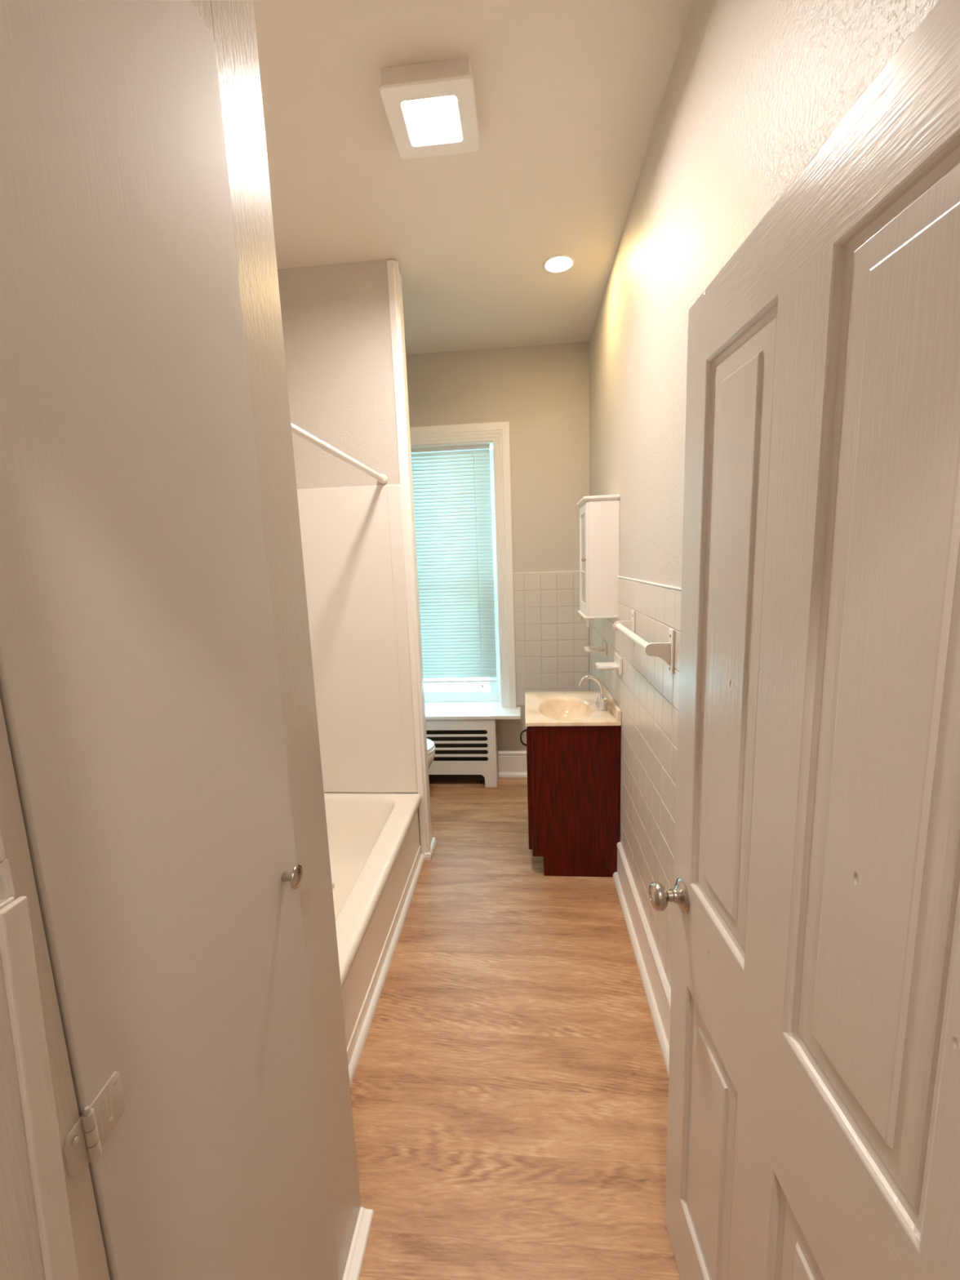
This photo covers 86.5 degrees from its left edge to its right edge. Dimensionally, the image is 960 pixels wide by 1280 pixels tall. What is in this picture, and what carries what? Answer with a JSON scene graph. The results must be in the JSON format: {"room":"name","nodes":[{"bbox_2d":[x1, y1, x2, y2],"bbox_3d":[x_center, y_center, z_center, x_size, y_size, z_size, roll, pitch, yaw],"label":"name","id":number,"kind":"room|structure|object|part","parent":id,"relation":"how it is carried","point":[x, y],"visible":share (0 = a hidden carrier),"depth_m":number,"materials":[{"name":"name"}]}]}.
{"room":"bathroom","nodes":[
{"label":"bathroom","id":0,"kind":"room"},
{"bbox_2d":[0,0,360,1279],"bbox_3d":[-0.828,0.034,0.742,0.888,3.000,0.730,-1,9,5],"label":"door frame","id":1,"kind":"structure","parent":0,"point":[231,24],"depth_m":0.92,"materials":[{"name":"beige paint"}]},
{"bbox_2d":[0,0,338,1279],"bbox_3d":[-0.378,0.319,0.709,0.059,2.392,0.500,-1,9,5],"label":"door","id":2,"kind":"structure","parent":1,"relation":"in","point":[140,697],"depth_m":0.60,"materials":[{"name":"grey paint"}]},
{"bbox_3d":[-0.341,0.426,0.918,0.028,0.041,0.041,-1,9,5],"label":"knob","id":3,"kind":"part","parent":2,"relation":"part of","materials":[{"name":"silver metal"}]},
{"bbox_2d":[342,1206,373,1279],"bbox_3d":[-0.315,1.497,0.937,0.034,0.014,0.715,-1,9,5],"label":"trim","id":4,"kind":"structure","parent":1,"relation":"attached to","point":[360,1237],"depth_m":1.22,"materials":[{"name":"white paint"}]},
{"bbox_2d":[277,258,421,846],"bbox_3d":[-0.727,-0.278,2.688,0.760,3.000,0.144,-1,9,5],"label":"wall","id":5,"kind":"structure","parent":0,"point":[335,317],"depth_m":2.45,"materials":[{"name":"beige paint"}]},
{"bbox_2d":[290,422,387,484],"bbox_3d":[-0.541,-0.670,1.756,0.046,0.046,1.534,-1,9,5],"label":"shower rod","id":6,"kind":"object","parent":5,"relation":"attached to","point":[382,478],"visible":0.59,"depth_m":1.85,"materials":[{"name":"white plastic"}]},
{"bbox_2d":[386,260,431,855],"bbox_3d":[-0.344,-0.282,2.655,0.046,2.990,0.161,-1,9,5],"label":"trim","id":7,"kind":"structure","parent":5,"relation":"attached to","point":[394,277],"depth_m":2.56,"materials":[{"name":"white paint"}]},
{"bbox_2d":[424,836,436,860],"bbox_3d":[-0.280,1.176,2.878,0.037,0.038,0.175,-1,9,5],"label":"trim","id":8,"kind":"structure","parent":5,"relation":"attached to","point":[428,856],"depth_m":2.83,"materials":[{"name":"white paint"}]},
{"bbox_2d":[348,853,424,1086],"bbox_3d":[-0.376,1.312,2.057,0.017,0.033,1.523,-1,9,5],"label":"trim","id":9,"kind":"structure","parent":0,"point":[357,1051],"depth_m":1.97,"materials":[{"name":"white paint"}]},
{"bbox_2d":[253,0,693,354],"bbox_3d":[-0.168,-1.589,1.053,2.450,0.060,5.350,-1,9,5],"label":"ceiling","id":10,"kind":"structure","parent":0,"point":[569,94],"depth_m":1.75,"materials":[{"name":"beige paint"}]},
{"bbox_2d":[378,57,479,159],"bbox_3d":[-0.144,-1.608,1.552,0.268,0.059,0.268,-1,9,5],"label":"ceiling light","id":11,"kind":"object","parent":10,"relation":"attached to","point":[430,107],"visible":1,"depth_m":1.52,"materials":[{"name":"white plastic"}]},
{"bbox_2d":[542,253,574,272],"bbox_3d":[0.376,-1.794,2.433,0.148,0.006,0.148,-1,9,5],"label":"recessed light","id":12,"kind":"object","parent":10,"relation":"in","point":[559,263],"visible":1,"depth_m":2.43,"materials":[{"name":"white glass"}]},
{"bbox_2d":[405,341,589,774],"bbox_3d":[-0.166,-0.471,3.775,1.895,3.000,0.250,-1,9,5],"label":"wall","id":13,"kind":"structure","parent":0,"point":[542,391],"depth_m":3.46,"materials":[{"name":"beige paint"}]},
{"bbox_2d":[409,421,520,719],"bbox_3d":[-0.307,-0.468,3.675,1.152,2.021,0.472,-1,9,5],"label":"window","id":14,"kind":"structure","parent":13,"relation":"in","point":[451,700],"depth_m":3.62,"materials":[{"name":"white paint"}]},
{"bbox_2d":[410,444,497,688],"bbox_3d":[-0.302,-0.498,3.721,0.804,1.744,0.043,-1,9,5],"label":"window blind","id":15,"kind":"object","parent":14,"relation":"attached to","point":[452,498],"visible":0.61,"depth_m":3.70,"materials":[{"name":"white paint"}]},
{"bbox_3d":[-0.304,-0.505,3.713,0.007,1.664,0.004,-1,9,5],"label":"ladder cord","id":16,"kind":"part","parent":15,"relation":"part of","materials":[{"name":"white fabric"}]},
{"bbox_3d":[-0.332,-1.344,3.595,0.804,0.033,0.028,-1,9,5],"label":"head rail","id":17,"kind":"part","parent":15,"relation":"part of","materials":[{"name":"white paint"}]},
{"bbox_3d":[-0.272,0.315,3.857,0.804,0.017,0.022,-1,9,5],"label":"rail","id":18,"kind":"part","parent":15,"relation":"part of","materials":[{"name":"white paint"}]},
{"bbox_3d":[-0.018,-0.511,3.688,0.007,1.664,0.004,-1,9,5],"label":"ladder cord","id":19,"kind":"part","parent":15,"relation":"part of","materials":[{"name":"white fabric"}]},
{"bbox_3d":[-0.011,-0.482,3.686,0.018,1.702,0.018,-1,9,5],"label":"pull cord","id":20,"kind":"part","parent":15,"relation":"part of","materials":[{"name":"white fabric"}]},
{"bbox_3d":[-0.276,-0.002,3.908,0.701,0.830,0.004,-1,9,5],"label":"pane","id":21,"kind":"part","parent":14,"relation":"part of","materials":[{"name":"clear glass"}]},
{"bbox_3d":[-0.292,-0.438,3.832,0.861,1.855,0.050,-1,9,5],"label":"sash","id":22,"kind":"part","parent":14,"relation":"part of","materials":[{"name":"white paint"}]},
{"bbox_3d":[-0.271,0.516,3.829,1.152,0.028,0.467,-1,9,5],"label":"sill","id":23,"kind":"part","parent":14,"relation":"part of","materials":[{"name":"white paint"}]},
{"bbox_3d":[-0.304,-0.892,3.808,0.861,0.951,0.035,-1,9,5],"label":"sash","id":24,"kind":"part","parent":14,"relation":"part of","materials":[{"name":"white paint"}]},
{"bbox_2d":[497,750,527,777],"bbox_3d":[0.455,0.924,3.799,0.639,0.195,0.043,-1,9,5],"label":"baseboard","id":25,"kind":"structure","parent":13,"relation":"attached to","point":[511,763],"depth_m":3.81,"materials":[{"name":"white paint"}]},
{"bbox_3d":[0.457,1.006,3.801,0.639,0.031,0.021,-1,9,5],"label":"shoe moulding","id":26,"kind":"part","parent":25,"relation":"part of","materials":[{"name":"white paint"}]},
{"bbox_2d":[513,570,588,705],"bbox_3d":[0.514,-0.002,3.662,0.526,0.971,0.008,-1,9,5],"label":"wall tiles","id":27,"kind":"structure","parent":13,"relation":"attached to","point":[568,662],"depth_m":3.65,"materials":[{"name":"beige tile"}]},
{"bbox_2d":[350,774,680,1279],"bbox_3d":[-0.068,1.449,1.419,2.450,0.060,5.120,-1,9,5],"label":"floor","id":28,"kind":"structure","parent":0,"point":[509,1086],"depth_m":1.60,"materials":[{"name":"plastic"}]},
{"bbox_2d":[324,792,421,1065],"bbox_3d":[-0.751,1.146,2.067,0.756,0.386,1.532,-1,9,5],"label":"bathtub","id":29,"kind":"object","parent":28,"relation":"on","point":[375,849],"visible":0.26,"depth_m":2.26,"materials":[{"name":"white ceramic"}]},
{"bbox_2d":[297,484,417,792],"bbox_3d":[-0.795,0.159,1.911,0.740,1.609,1.535,-1,9,5],"label":"shower surround","id":30,"kind":"object","parent":29,"relation":"on","point":[352,537],"visible":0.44,"depth_m":2.64,"materials":[{"name":"white plastic"}]},
{"bbox_2d":[426,738,435,768],"bbox_3d":[-0.656,0.740,3.357,0.729,0.775,0.460,-1,9,5],"label":"toilet","id":31,"kind":"object","parent":28,"relation":"on","point":[430,744],"visible":0.13,"depth_m":3.29,"materials":[{"name":"white ceramic"}]},
{"bbox_3d":[-0.529,0.693,3.339,0.464,0.022,0.362,-1,9,5],"label":"lid","id":32,"kind":"part","parent":31,"relation":"part of","materials":[{"name":"white plastic"}]},
{"bbox_3d":[-0.527,0.714,3.342,0.468,0.019,0.366,-1,9,5],"label":"seat","id":33,"kind":"part","parent":31,"relation":"part of","materials":[{"name":"white plastic"}]},
{"bbox_3d":[-0.536,0.923,3.376,0.497,0.400,0.356,-1,9,5],"label":"bowl","id":34,"kind":"part","parent":31,"relation":"part of","materials":[{"name":"white ceramic"}]},
{"bbox_2d":[426,729,488,783],"bbox_3d":[-0.313,0.820,3.755,0.798,0.468,0.119,-1,9,5],"label":"radiator","id":35,"kind":"object","parent":28,"relation":"on","point":[431,777],"visible":0.33,"depth_m":3.68,"materials":[{"name":"grey metal"}]},
{"bbox_2d":[425,719,497,787],"bbox_3d":[-0.315,0.802,3.746,0.876,0.506,0.182,-1,9,5],"label":"radiator cover","id":36,"kind":"object","parent":28,"relation":"on","point":[488,769],"visible":0.47,"depth_m":3.63,"materials":[{"name":"white paint"}]},
{"bbox_3d":[0.112,0.794,3.702,0.018,0.506,0.156,-1,9,5],"label":"panel","id":37,"kind":"part","parent":36,"relation":"part of","materials":[{"name":"white paint"}]},
{"bbox_2d":[520,725,620,876],"bbox_3d":[0.474,0.770,2.819,0.488,0.803,0.554,-1,9,5],"label":"vanity cabinet","id":38,"kind":"object","parent":28,"relation":"on","point":[574,772],"visible":0.74,"depth_m":2.54,"materials":[{"name":"brown wood"}]},
{"bbox_3d":[0.220,0.493,2.574,0.035,0.091,0.012,-1,9,5],"label":"handle","id":39,"kind":"part","parent":38,"relation":"part of","materials":[{"name":"brown metal"}]},
{"bbox_3d":[0.270,0.715,2.822,0.018,0.646,0.520,-1,9,5],"label":"door","id":40,"kind":"part","parent":38,"relation":"part of","materials":[{"name":"brown wood"}]},
{"bbox_3d":[0.291,0.722,2.826,0.019,0.696,0.554,-1,9,5],"label":"frame","id":41,"kind":"part","parent":38,"relation":"part of","materials":[{"name":"brown wood"}]},
{"bbox_2d":[524,681,621,726],"bbox_3d":[0.476,0.387,2.761,0.460,0.182,0.582,-1,9,5],"label":"washbasin","id":42,"kind":"object","parent":38,"relation":"in","point":[545,708],"visible":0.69,"depth_m":2.81,"materials":[{"name":"stone"}]},
{"bbox_2d":[578,675,608,711],"bbox_3d":[0.594,0.270,2.692,0.144,0.173,0.198,-1,9,5],"label":"faucet","id":43,"kind":"object","parent":42,"relation":"on","point":[601,704],"visible":1,"depth_m":2.67,"materials":[{"name":"silver metal"}]},
{"bbox_3d":[0.649,0.304,2.749,0.043,0.056,0.043,-1,9,5],"label":"handle","id":44,"kind":"part","parent":43,"relation":"part of","materials":[{"name":"silver metal"}]},
{"bbox_3d":[0.640,0.322,2.641,0.043,0.056,0.043,-1,9,5],"label":"handle","id":45,"kind":"part","parent":43,"relation":"part of","materials":[{"name":"silver metal"}]},
{"bbox_2d":[589,0,938,587],"bbox_3d":[0.689,-0.230,2.059,0.100,3.000,3.660,-1,9,5],"label":"wall","id":46,"kind":"structure","parent":0,"point":[754,90],"depth_m":1.32,"materials":[{"name":"beige paint"}]},
{"bbox_2d":[577,494,619,627],"bbox_3d":[0.595,-0.396,2.613,0.178,0.632,0.323,-1,9,5],"label":"upper cabinet","id":47,"kind":"object","parent":46,"relation":"attached to","point":[599,515],"visible":1,"depth_m":2.47,"materials":[{"name":"white paint"}]},
{"bbox_3d":[0.534,-0.416,2.615,0.003,0.452,0.213,-1,9,5],"label":"glass","id":48,"kind":"part","parent":47,"relation":"part of","materials":[{"name":"grey"}]},
{"bbox_3d":[0.533,-0.412,2.616,0.012,0.547,0.301,-1,9,5],"label":"door","id":49,"kind":"part","parent":47,"relation":"part of","materials":[{"name":"white paint"}]},
{"bbox_3d":[0.609,-0.136,2.654,0.168,0.010,0.319,-1,9,5],"label":"moulding","id":50,"kind":"part","parent":47,"relation":"part of","materials":[{"name":"white paint"}]},
{"bbox_3d":[0.588,-0.697,2.565,0.168,0.022,0.323,-1,9,5],"label":"cornice","id":51,"kind":"part","parent":47,"relation":"part of","materials":[{"name":"white paint"}]},
{"bbox_2d":[601,681,621,721],"bbox_3d":[0.694,0.320,2.733,0.019,0.058,0.578,-1,9,5],"label":"backsplash","id":52,"kind":"structure","parent":46,"relation":"attached to","point":[612,704],"depth_m":2.58,"materials":[{"name":"stone"}]},
{"bbox_2d":[589,575,681,988],"bbox_3d":[0.648,0.436,2.040,0.008,1.337,3.302,-1,9,5],"label":"wall tiles","id":53,"kind":"structure","parent":46,"relation":"attached to","point":[646,694],"depth_m":1.94,"materials":[{"name":"beige tile"}]},
{"bbox_2d":[583,639,607,655],"bbox_3d":[0.653,0.043,2.889,0.117,0.072,0.120,-1,9,5],"label":"holder","id":54,"kind":"object","parent":53,"relation":"attached to","point":[603,648],"visible":1,"depth_m":2.85,"materials":[{"name":"white ceramic"}]},
{"bbox_2d":[583,645,604,652],"bbox_3d":[0.647,0.052,2.896,0.104,0.018,0.100,-1,9,5],"label":"shelf","id":55,"kind":"object","parent":54,"relation":"attached to","point":[587,649],"depth_m":2.86,"materials":[{"name":"white ceramic"}]},
{"bbox_3d":[0.704,0.042,2.885,0.015,0.072,0.120,-1,9,5],"label":"wall plate","id":56,"kind":"part","parent":54,"relation":"part of","materials":[{"name":"white ceramic"}]},
{"bbox_2d":[595,652,622,675],"bbox_3d":[0.620,0.114,2.466,0.112,0.082,0.142,-1,9,5],"label":"soap dish","id":57,"kind":"object","parent":53,"relation":"attached to","point":[617,665],"visible":1,"depth_m":2.43,"materials":[{"name":"white ceramic"}]},
{"bbox_2d":[595,662,618,671],"bbox_3d":[0.615,0.129,2.472,0.102,0.020,0.110,-1,9,5],"label":"tray","id":58,"kind":"object","parent":57,"relation":"on","point":[605,666],"depth_m":2.45,"materials":[{"name":"white ceramic"}]},
{"bbox_3d":[0.668,0.113,2.461,0.015,0.082,0.142,-1,9,5],"label":"wall plate","id":59,"kind":"part","parent":57,"relation":"part of","materials":[{"name":"white ceramic"}]},
{"bbox_2d":[613,609,675,674],"bbox_3d":[0.576,-0.010,1.853,0.086,0.138,0.600,-1,9,5],"label":"towel bar","id":60,"kind":"object","parent":53,"relation":"attached to","point":[664,651],"visible":1,"depth_m":1.57,"materials":[{"name":"white plastic"}]},
{"bbox_3d":[0.596,-0.044,2.128,0.078,0.072,0.011,-1,9,5],"label":"arm","id":61,"kind":"part","parent":60,"relation":"part of","materials":[{"name":"white plastic"}]},
{"bbox_3d":[0.553,-0.014,1.853,0.025,0.025,0.546,-1,9,5],"label":"rail","id":62,"kind":"part","parent":60,"relation":"part of","materials":[{"name":"white plastic"}]},
{"bbox_3d":[0.549,0.045,1.579,0.078,0.072,0.011,-1,9,5],"label":"arm","id":63,"kind":"part","parent":60,"relation":"part of","materials":[{"name":"white plastic"}]},
{"bbox_2d":[613,841,671,1075],"bbox_3d":[0.654,1.182,2.121,0.043,0.195,3.307,-1,9,5],"label":"baseboard","id":64,"kind":"structure","parent":46,"relation":"attached to","point":[655,984],"depth_m":1.95,"materials":[{"name":"white paint"}]},
{"bbox_3d":[-0.193,0.087,0.264,2.435,3.000,0.120,-1,9,5],"label":"wall","id":65,"kind":"structure","parent":0,"visible":0},
{"bbox_2d":[0,828,78,1279],"bbox_3d":[0.050,0.530,0.318,0.820,2.090,0.135,-1,9,5],"label":"door frame","id":66,"kind":"structure","parent":65,"relation":"attached to","point":[37,1240],"depth_m":0.36,"materials":[{"name":"beige paint"}]},
{"bbox_2d":[648,0,959,1279],"bbox_3d":[0.395,0.468,0.734,0.102,2.047,0.716,-2,9,1],"label":"door","id":67,"kind":"structure","parent":65,"relation":"in","point":[813,1133],"depth_m":0.58,"materials":[{"name":"grey paint"}]},
{"bbox_3d":[0.369,0.528,1.051,0.036,0.055,0.055,-1,9,5],"label":"knob","id":68,"kind":"part","parent":67,"relation":"part of","materials":[{"name":"silver metal"}]}
]}

